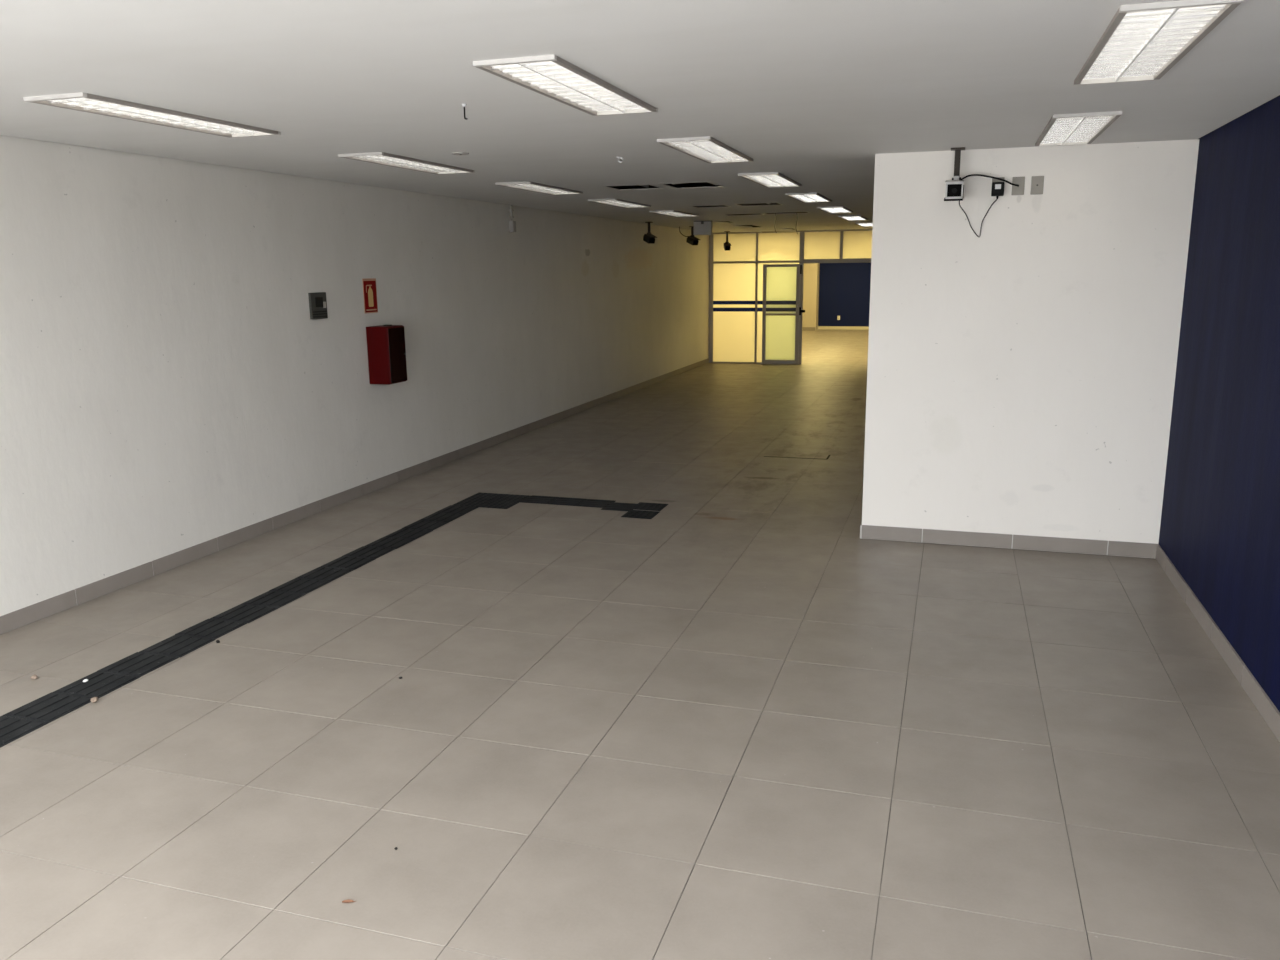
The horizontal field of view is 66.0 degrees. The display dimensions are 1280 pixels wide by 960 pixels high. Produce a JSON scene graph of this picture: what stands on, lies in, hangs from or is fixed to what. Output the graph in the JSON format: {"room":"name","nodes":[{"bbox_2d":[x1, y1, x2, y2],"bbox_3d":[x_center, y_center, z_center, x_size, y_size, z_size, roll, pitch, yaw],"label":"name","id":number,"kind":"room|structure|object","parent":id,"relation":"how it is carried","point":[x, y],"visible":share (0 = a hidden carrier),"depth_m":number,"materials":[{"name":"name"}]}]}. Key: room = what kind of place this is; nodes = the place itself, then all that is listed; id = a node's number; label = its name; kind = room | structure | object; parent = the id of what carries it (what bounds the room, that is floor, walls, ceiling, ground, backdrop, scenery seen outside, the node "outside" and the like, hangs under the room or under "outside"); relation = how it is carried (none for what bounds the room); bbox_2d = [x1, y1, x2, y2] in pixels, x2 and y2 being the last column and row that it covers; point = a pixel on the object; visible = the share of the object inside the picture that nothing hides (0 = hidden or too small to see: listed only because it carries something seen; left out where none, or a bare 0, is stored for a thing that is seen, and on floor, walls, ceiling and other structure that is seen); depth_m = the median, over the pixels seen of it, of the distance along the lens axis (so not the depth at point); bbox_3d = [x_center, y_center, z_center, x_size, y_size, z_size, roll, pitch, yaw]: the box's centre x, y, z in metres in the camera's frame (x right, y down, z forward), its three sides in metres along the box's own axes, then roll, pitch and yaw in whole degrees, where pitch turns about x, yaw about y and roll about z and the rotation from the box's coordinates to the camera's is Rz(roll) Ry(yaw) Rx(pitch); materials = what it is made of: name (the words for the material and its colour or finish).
{"room":"empty commercial space","nodes":[
{"label":"empty commercial space","id":0,"kind":"room"},
{"bbox_2d":[0,135,791,615],"bbox_3d":[0.151,-3.208,16.884,0.200,3.300,32.350,3,13,17],"label":"wall","id":1,"kind":"structure","parent":0,"point":[169,384],"depth_m":7.29,"materials":[{"name":"white paint"}]},
{"bbox_2d":[308,292,327,318],"bbox_3d":[-2.604,-1.412,7.980,0.030,0.210,0.210,3,13,17],"label":"wall control box","id":2,"kind":"object","parent":1,"relation":"attached to","point":[317,301],"visible":1,"depth_m":7.96,"materials":[{"name":"grey plastic"}]},
{"bbox_2d":[0,358,708,634],"bbox_3d":[-1.577,-0.501,11.462,0.012,0.100,20.110,3,13,17],"label":"baseboard","id":3,"kind":"structure","parent":1,"relation":"attached to","point":[16,619],"depth_m":7.43,"materials":[{"name":"grey tile"}]},
{"bbox_2d":[362,278,377,313],"bbox_3d":[-2.381,-1.627,8.699,0.006,0.300,0.210,3,13,17],"label":"sign","id":4,"kind":"object","parent":1,"relation":"attached to","point":[369,285],"visible":1,"depth_m":8.69,"materials":[{"name":"red plastic"}]},
{"bbox_2d":[366,325,406,384],"bbox_3d":[-2.259,-1.128,8.805,0.227,0.517,0.289,3,13,17],"label":"upper cabinet","id":5,"kind":"object","parent":1,"relation":"attached to","point":[386,350],"visible":1,"depth_m":8.70,"materials":[{"name":"red metal"}]},
{"bbox_2d":[509,205,515,231],"bbox_3d":[-1.466,-3.001,11.311,0.054,0.300,0.085,3,13,17],"label":"junction box","id":6,"kind":"object","parent":1,"relation":"attached to","point":[512,224],"visible":1,"depth_m":11.29,"materials":[{"name":"grey plastic"}]},
{"bbox_2d":[0,329,1279,959],"bbox_3d":[3.243,-1.445,16.157,6.312,0.122,32.150,3,13,17],"label":"floor","id":7,"kind":"structure","parent":0,"point":[733,721],"depth_m":4.14,"materials":[{"name":"tile"}]},
{"bbox_2d":[90,697,97,702],"bbox_3d":[-2.521,1.018,4.550,0.031,0.026,0.042,-6,13,-24],"label":"pebble","id":8,"kind":"object","parent":7,"relation":"on","point":[94,699],"visible":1,"depth_m":4.54,"materials":[{"name":"beige stone"}]},
{"bbox_2d":[0,492,667,747],"bbox_3d":[-1.705,0.893,5.138,1.782,0.006,7.333,3,13,17],"label":"paving strip","id":9,"kind":"object","parent":7,"relation":"on","point":[27,718],"visible":1,"depth_m":5.70,"materials":[{"name":"black rubber"}]},
{"bbox_2d":[342,899,354,902],"bbox_3d":[-0.910,1.320,3.083,0.044,0.005,0.017,-1,12,-2],"label":"dry leaf","id":10,"kind":"object","parent":7,"relation":"on","point":[348,900],"visible":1,"depth_m":3.08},
{"bbox_2d":[709,229,871,363],"bbox_3d":[3.525,-3.681,19.952,4.352,2.671,0.085,3,13,17],"label":"glass wall","id":11,"kind":"structure","parent":7,"relation":"on","point":[736,273],"depth_m":20.27,"materials":[{"name":"glass"}]},
{"bbox_2d":[762,264,804,363],"bbox_3d":[2.936,-3.381,20.130,0.870,2.015,0.052,3,13,17],"label":"door","id":12,"kind":"structure","parent":11,"relation":"in","point":[781,309],"depth_m":20.13,"materials":[{"name":"glass"}]},
{"bbox_2d":[0,0,1279,232],"bbox_3d":[3.214,-4.119,15.587,6.284,0.002,32.150,3,13,17],"label":"ceiling","id":13,"kind":"structure","parent":0,"point":[810,91],"depth_m":4.05,"materials":[{"name":"paint"}]},
{"bbox_2d":[23,92,280,137],"bbox_3d":[-2.270,-1.778,4.718,0.320,0.101,1.280,3,13,17],"label":"ceiling light","id":14,"kind":"object","parent":13,"relation":"attached to","point":[84,102],"visible":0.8,"depth_m":4.61,"materials":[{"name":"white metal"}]},
{"bbox_2d":[338,152,474,173],"bbox_3d":[-1.585,-2.236,6.833,0.320,0.101,1.280,3,13,17],"label":"ceiling light","id":15,"kind":"object","parent":13,"relation":"attached to","point":[382,158],"visible":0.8,"depth_m":6.74,"materials":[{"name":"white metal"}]},
{"bbox_2d":[452,152,468,154],"bbox_3d":[-1.149,-2.087,6.306,0.112,0.012,0.112,3,13,17],"label":"cover plate","id":16,"kind":"object","parent":13,"relation":"attached to","point":[453,153],"visible":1,"depth_m":6.27,"materials":[{"name":"grey plastic"}]},
{"bbox_2d":[462,103,467,119],"bbox_3d":[-0.796,-1.674,4.478,0.026,0.069,0.024,3,13,17],"label":"ceiling hook","id":17,"kind":"object","parent":13,"relation":"attached to","point":[463,104],"visible":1,"depth_m":4.47,"materials":[{"name":"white plastic"}]},
{"bbox_2d":[495,181,582,194],"bbox_3d":[-0.894,-2.698,8.967,0.320,0.101,1.280,3,13,17],"label":"ceiling light","id":18,"kind":"object","parent":13,"relation":"attached to","point":[527,185],"visible":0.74,"depth_m":8.89,"materials":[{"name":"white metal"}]},
{"bbox_2d":[472,55,657,115],"bbox_3d":[-0.262,-1.673,4.112,0.320,0.101,1.280,3,13,17],"label":"ceiling light","id":19,"kind":"object","parent":13,"relation":"attached to","point":[554,77],"visible":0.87,"depth_m":3.99,"materials":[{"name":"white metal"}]},
{"bbox_2d":[588,199,650,207],"bbox_3d":[-0.212,-3.154,11.073,0.320,0.101,1.280,3,13,17],"label":"ceiling light","id":20,"kind":"object","parent":13,"relation":"attached to","point":[615,202],"visible":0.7,"depth_m":10.99,"materials":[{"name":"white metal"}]},
{"bbox_2d":[603,184,660,189],"bbox_3d":[-0.059,-2.702,9.039,0.446,0.032,0.456,3,13,17],"label":"ceiling opening","id":21,"kind":"structure","parent":13,"relation":"attached to","point":[646,185],"depth_m":9.10,"materials":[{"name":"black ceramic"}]},
{"bbox_2d":[643,222,656,243],"bbox_3d":[0.156,-3.905,15.557,0.140,0.335,0.270,-6,13,-25],"label":"camera","id":22,"kind":"object","parent":13,"relation":"hanging from","point":[649,238],"visible":0.99,"depth_m":15.54,"materials":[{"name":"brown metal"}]},
{"bbox_2d":[649,210,697,216],"bbox_3d":[0.467,-3.607,13.170,0.320,0.101,1.280,3,13,17],"label":"ceiling light","id":23,"kind":"object","parent":13,"relation":"attached to","point":[675,213],"visible":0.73,"depth_m":13.10,"materials":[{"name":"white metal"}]},
{"bbox_2d":[679,226,699,244],"bbox_3d":[0.901,-4.297,17.341,0.402,0.328,0.200,11,17,43],"label":"camera","id":24,"kind":"object","parent":13,"relation":"hanging from","point":[692,239],"visible":0.89,"depth_m":17.30,"materials":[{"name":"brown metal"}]},
{"bbox_2d":[662,182,724,187],"bbox_3d":[0.478,-2.675,8.882,0.466,0.032,0.556,3,13,17],"label":"ceiling opening","id":25,"kind":"structure","parent":13,"relation":"attached to","point":[687,182],"depth_m":8.90,"materials":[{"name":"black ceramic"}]},
{"bbox_2d":[694,221,711,234],"bbox_3d":[0.985,-3.952,15.443,0.290,0.215,0.072,3,13,17],"label":"sign","id":26,"kind":"object","parent":13,"relation":"hanging from","point":[700,227],"visible":1,"depth_m":15.42,"materials":[{"name":"grey plastic"}]},
{"bbox_2d":[657,136,753,162],"bbox_3d":[0.444,-2.145,6.293,0.320,0.101,1.280,3,13,17],"label":"ceiling light","id":27,"kind":"object","parent":13,"relation":"attached to","point":[708,149],"visible":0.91,"depth_m":6.20,"materials":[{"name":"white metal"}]},
{"bbox_2d":[712,221,735,225],"bbox_3d":[1.331,-4.122,15.848,0.316,0.062,0.536,3,13,17],"label":"ceiling opening","id":28,"kind":"structure","parent":13,"relation":"attached to","point":[715,222],"depth_m":15.83,"materials":[{"name":"white ceramic"}]},
{"bbox_2d":[724,231,730,250],"bbox_3d":[1.748,-4.789,19.727,0.132,0.376,0.271,-1,12,-2],"label":"camera","id":29,"kind":"object","parent":13,"relation":"hanging from","point":[727,244],"visible":1,"depth_m":19.70,"materials":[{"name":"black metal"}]},
{"bbox_2d":[734,225,761,232],"bbox_3d":[1.917,-4.463,17.516,0.366,0.102,1.036,3,13,17],"label":"ceiling opening","id":30,"kind":"structure","parent":13,"relation":"attached to","point":[750,228],"depth_m":17.43,"materials":[{"name":"white ceramic"}]},
{"bbox_2d":[738,172,801,187],"bbox_3d":[1.129,-2.603,8.408,0.320,0.101,1.280,3,13,17],"label":"ceiling light","id":31,"kind":"object","parent":13,"relation":"attached to","point":[766,179],"visible":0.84,"depth_m":8.32,"materials":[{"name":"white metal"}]},
{"bbox_2d":[767,228,797,231],"bbox_3d":[2.730,-4.814,19.001,0.536,0.052,0.636,3,13,17],"label":"ceiling opening","id":32,"kind":"structure","parent":13,"relation":"attached to","point":[783,229],"depth_m":18.94,"materials":[{"name":"white ceramic"}]},
{"bbox_2d":[764,212,809,233],"bbox_3d":[2.004,-3.538,13.502,0.616,0.343,0.336,3,13,17],"label":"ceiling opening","id":33,"kind":"structure","parent":13,"relation":"hanging from","point":[775,212],"depth_m":13.40,"materials":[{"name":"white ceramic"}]},
{"bbox_2d":[785,192,831,202],"bbox_3d":[1.823,-3.067,10.551,0.320,0.101,1.280,3,13,17],"label":"ceiling light","id":34,"kind":"object","parent":13,"relation":"attached to","point":[803,197],"visible":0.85,"depth_m":10.47,"materials":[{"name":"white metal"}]},
{"bbox_2d":[817,206,852,212],"bbox_3d":[2.544,-3.549,12.778,0.320,0.101,1.280,3,13,17],"label":"ceiling light","id":35,"kind":"object","parent":13,"relation":"attached to","point":[830,209],"visible":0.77,"depth_m":12.67,"materials":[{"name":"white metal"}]},
{"bbox_2d":[838,215,867,220],"bbox_3d":[3.238,-4.012,14.921,0.320,0.101,1.280,3,13,17],"label":"ceiling light","id":36,"kind":"object","parent":13,"relation":"attached to","point":[849,217],"visible":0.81,"depth_m":14.76,"materials":[{"name":"white metal"}]},
{"bbox_2d":[855,222,872,226],"bbox_3d":[3.978,-4.507,17.204,0.320,0.101,1.280,3,13,17],"label":"ceiling light","id":37,"kind":"object","parent":13,"relation":"attached to","point":[865,224],"visible":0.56,"depth_m":17.12,"materials":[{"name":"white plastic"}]},
{"bbox_2d":[944,147,1018,200],"bbox_3d":[2.197,-1.961,6.307,0.487,0.337,0.233,1,12,10],"label":"camera","id":38,"kind":"object","parent":13,"relation":"hanging from","point":[954,187],"visible":1,"depth_m":6.29,"materials":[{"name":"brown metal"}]},
{"bbox_2d":[944,198,962,200],"bbox_3d":[2.029,-1.818,6.373,0.116,0.011,0.200,3,19,17],"label":"tray","id":39,"kind":"object","parent":38,"relation":"on","point":[945,199],"depth_m":6.28,"materials":[{"name":"white plastic"}]},
{"bbox_2d":[1035,111,1121,146],"bbox_3d":[2.440,-2.007,5.536,0.320,0.101,1.280,3,13,17],"label":"ceiling light","id":40,"kind":"object","parent":13,"relation":"attached to","point":[1076,128],"visible":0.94,"depth_m":5.43,"materials":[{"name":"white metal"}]},
{"bbox_2d":[1073,0,1242,85],"bbox_3d":[1.764,-1.556,3.449,0.320,0.101,1.280,3,13,17],"label":"ceiling light","id":41,"kind":"object","parent":13,"relation":"attached to","point":[1141,42],"visible":0.99,"depth_m":3.31,"materials":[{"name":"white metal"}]},
{"bbox_2d":[628,182,807,214],"bbox_3d":[3.205,-4.705,15.463,6.712,0.150,32.550,3,13,17],"label":"roof slab","id":42,"kind":"structure","parent":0,"point":[697,184],"depth_m":15.43,"materials":[{"name":"concrete"}]},
{"bbox_2d":[802,263,819,329],"bbox_3d":[5.322,-6.133,31.425,0.705,2.694,0.550,3,13,17],"label":"wall","id":43,"kind":"structure","parent":0,"point":[811,270],"depth_m":31.19,"materials":[{"name":"beige paint"}]},
{"bbox_2d":[802,327,815,329],"bbox_3d":[5.252,-4.827,31.429,0.705,0.100,0.012,3,13,17],"label":"baseboard","id":44,"kind":"structure","parent":43,"relation":"attached to","point":[803,328],"depth_m":31.38,"materials":[{"name":"grey tile"}]},
{"bbox_2d":[818,262,870,326],"bbox_3d":[8.109,-6.026,30.948,6.312,2.779,0.200,3,13,17],"label":"wall","id":45,"kind":"structure","parent":0,"point":[844,288],"depth_m":31.38,"materials":[{"name":"blue paint"}]},
{"bbox_2d":[818,326,868,329],"bbox_3d":[8.427,-4.774,31.003,5.607,0.100,0.012,3,13,17],"label":"baseboard","id":46,"kind":"structure","parent":45,"relation":"attached to","point":[819,327],"depth_m":31.57,"materials":[{"name":"beige tile"}]},
{"bbox_2d":[861,139,1198,558],"bbox_3d":[2.546,-0.839,6.683,1.943,2.694,0.150,3,13,17],"label":"wall","id":47,"kind":"structure","parent":0,"point":[1021,373],"depth_m":6.58,"materials":[{"name":"white paint"}]},
{"bbox_2d":[959,182,1003,236],"bbox_3d":[2.223,-1.768,6.453,0.299,0.345,0.102,-1,12,0],"label":"power adapter","id":48,"kind":"object","parent":47,"relation":"attached to","point":[997,190],"visible":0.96,"depth_m":6.39,"materials":[{"name":"black plastic"}]},
{"bbox_2d":[991,177,1004,189],"bbox_3d":[2.337,-1.916,6.432,0.076,0.114,0.009,3,13,17],"label":"wall plate","id":49,"kind":"object","parent":47,"relation":"attached to","point":[993,180],"visible":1,"depth_m":6.42,"materials":[{"name":"white plastic"}]},
{"bbox_2d":[861,525,1156,557],"bbox_3d":[2.536,0.426,6.874,1.943,0.100,0.012,3,13,17],"label":"baseboard","id":50,"kind":"structure","parent":47,"relation":"attached to","point":[1056,544],"depth_m":6.85,"materials":[{"name":"grey tile"}]},
{"bbox_2d":[1011,177,1024,194],"bbox_3d":[2.456,-1.909,6.395,0.076,0.114,0.010,3,13,17],"label":"wall plate","id":51,"kind":"object","parent":47,"relation":"attached to","point":[1016,190],"visible":1,"depth_m":6.39,"materials":[{"name":"white plastic"}]},
{"bbox_2d":[1030,176,1043,194],"bbox_3d":[2.566,-1.903,6.360,0.076,0.114,0.010,3,13,17],"label":"wall plate","id":52,"kind":"object","parent":47,"relation":"attached to","point":[1037,182],"visible":1,"depth_m":6.36,"materials":[{"name":"white plastic"}]},
{"bbox_2d":[1158,95,1279,711],"bbox_3d":[6.359,-2.869,14.947,0.200,3.300,32.350,3,13,17],"label":"wall","id":53,"kind":"structure","parent":0,"point":[1220,524],"depth_m":5.03,"materials":[{"name":"blue paint"}]},
{"bbox_2d":[1156,544,1279,741],"bbox_3d":[2.425,1.166,3.399,0.012,0.100,6.828,3,13,17],"label":"baseboard","id":54,"kind":"structure","parent":53,"relation":"attached to","point":[1260,699],"depth_m":4.87,"materials":[{"name":"grey tile"}]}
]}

